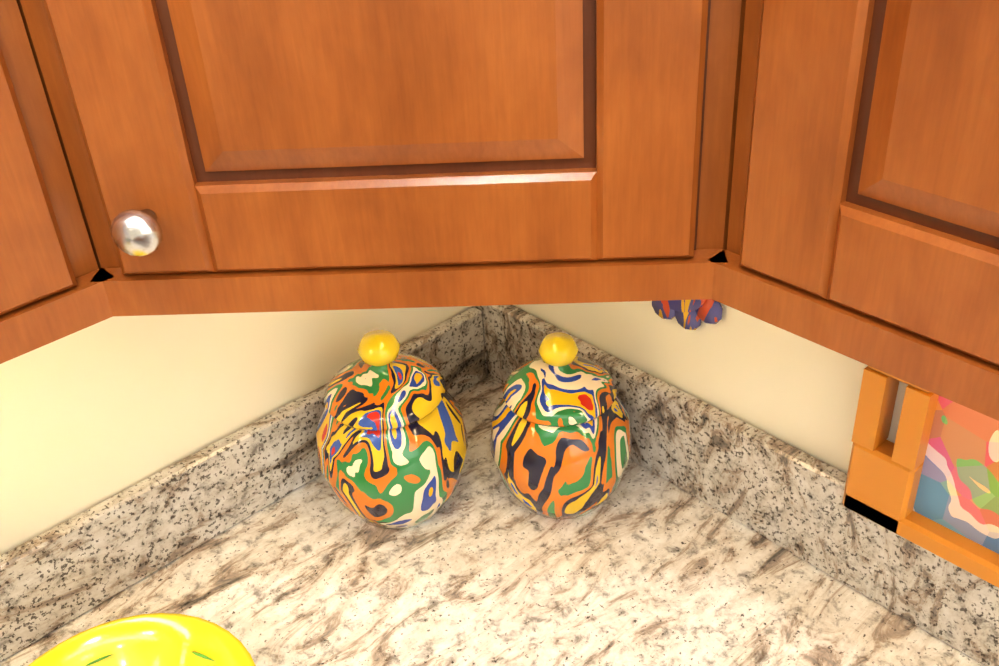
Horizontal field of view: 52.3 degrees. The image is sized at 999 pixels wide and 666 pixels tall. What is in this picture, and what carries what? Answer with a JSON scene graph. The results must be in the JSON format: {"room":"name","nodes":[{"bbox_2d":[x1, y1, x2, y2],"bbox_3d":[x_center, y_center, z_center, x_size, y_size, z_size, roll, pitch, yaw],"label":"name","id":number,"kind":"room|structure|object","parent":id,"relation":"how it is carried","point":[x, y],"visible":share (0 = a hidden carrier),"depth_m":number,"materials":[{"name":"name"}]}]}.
{"room":"kitchen","nodes":[
{"label":"kitchen","id":0,"kind":"room"},
{"bbox_2d":[0,306,474,554],"bbox_3d":[-0.042,-0.405,1.348,7.740,2.800,0.130,-29,41,-34],"label":"wall","id":1,"kind":"structure","parent":0,"point":[97,413],"depth_m":1.14,"materials":[{"name":"paint"}]},
{"bbox_2d":[0,0,135,363],"bbox_3d":[-0.651,-0.358,0.310,0.855,1.055,0.373,-29,41,-34],"label":"upper cabinet","id":2,"kind":"object","parent":1,"relation":"attached to","point":[61,274],"depth_m":0.66,"materials":[{"name":"brown wood"}]},
{"bbox_2d":[44,0,667,315],"bbox_3d":[-0.084,-0.586,0.607,0.606,1.055,0.606,-29,41,-34],"label":"upper cabinet","id":3,"kind":"object","parent":1,"relation":"attached to","point":[247,155],"depth_m":0.64,"materials":[{"name":"brown wood"}]},
{"bbox_2d":[514,301,907,473],"bbox_3d":[1.921,0.643,-0.456,0.130,2.800,5.600,-29,41,-34],"label":"wall","id":4,"kind":"structure","parent":0,"point":[795,391],"depth_m":1.15,"materials":[{"name":"paint"}]},
{"bbox_2d":[652,299,722,329],"bbox_3d":[0.200,-0.069,1.147,0.019,0.143,0.146,-29,41,-34],"label":"plaque","id":5,"kind":"object","parent":4,"relation":"attached to","point":[691,314],"visible":0.25,"depth_m":1.16,"materials":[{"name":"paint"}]},
{"bbox_2d":[656,0,998,420],"bbox_3d":[0.500,-0.366,0.211,0.373,1.055,0.976,-29,41,-34],"label":"upper cabinet","id":6,"kind":"object","parent":4,"relation":"attached to","point":[824,172],"depth_m":0.58,"materials":[{"name":"brown wood"}]},
{"bbox_2d":[842,366,998,587],"bbox_3d":[0.522,0.150,0.875,0.030,0.270,0.455,-29,41,-34],"label":"picture","id":7,"kind":"object","parent":4,"relation":"attached to","point":[928,479],"visible":0.52,"depth_m":0.99,"materials":[{"name":"orange wood"}]},
{"bbox_3d":[1.993,1.843,0.319,8.080,0.060,6.200,-29,41,-34],"label":"floor","id":8,"kind":"structure","parent":0,"visible":0},
{"bbox_3d":[0.516,1.812,-0.353,2.741,0.878,4.396,-29,41,-34],"label":"base cabinet","id":9,"kind":"object","parent":8,"relation":"on","visible":0},
{"bbox_2d":[0,557,63,665],"bbox_3d":[-0.556,0.558,0.728,0.722,0.155,0.649,-29,41,-34],"label":"countertop","id":10,"kind":"structure","parent":9,"relation":"on","point":[25,633],"depth_m":1.11,"materials":[{"name":"stone"}]},
{"bbox_2d":[28,613,255,665],"bbox_3d":[-0.346,0.395,0.952,0.260,0.092,0.260,-29,41,-34],"label":"bowl","id":11,"kind":"object","parent":10,"relation":"on","point":[163,639],"visible":1,"depth_m":1.02,"materials":[{"name":"yellow ceramic"}]},
{"bbox_2d":[0,305,998,665],"bbox_3d":[1.339,1.009,-0.164,0.684,0.172,4.697,-29,41,-34],"label":"countertop","id":12,"kind":"structure","parent":9,"relation":"on","point":[704,535],"depth_m":1.17,"materials":[{"name":"stone"}]},
{"bbox_2d":[316,330,467,528],"bbox_3d":[-0.133,0.107,1.229,0.185,0.250,0.185,-29,41,-34],"label":"canister","id":13,"kind":"object","parent":12,"relation":"on","point":[391,440],"visible":1,"depth_m":1.17,"materials":[{"name":"ceramic"}]},
{"bbox_2d":[490,332,631,518],"bbox_3d":[0.073,0.103,1.229,0.174,0.234,0.174,-29,41,-34],"label":"canister","id":14,"kind":"object","parent":12,"relation":"on","point":[561,443],"visible":1,"depth_m":1.18,"materials":[{"name":"ceramic"}]}
]}

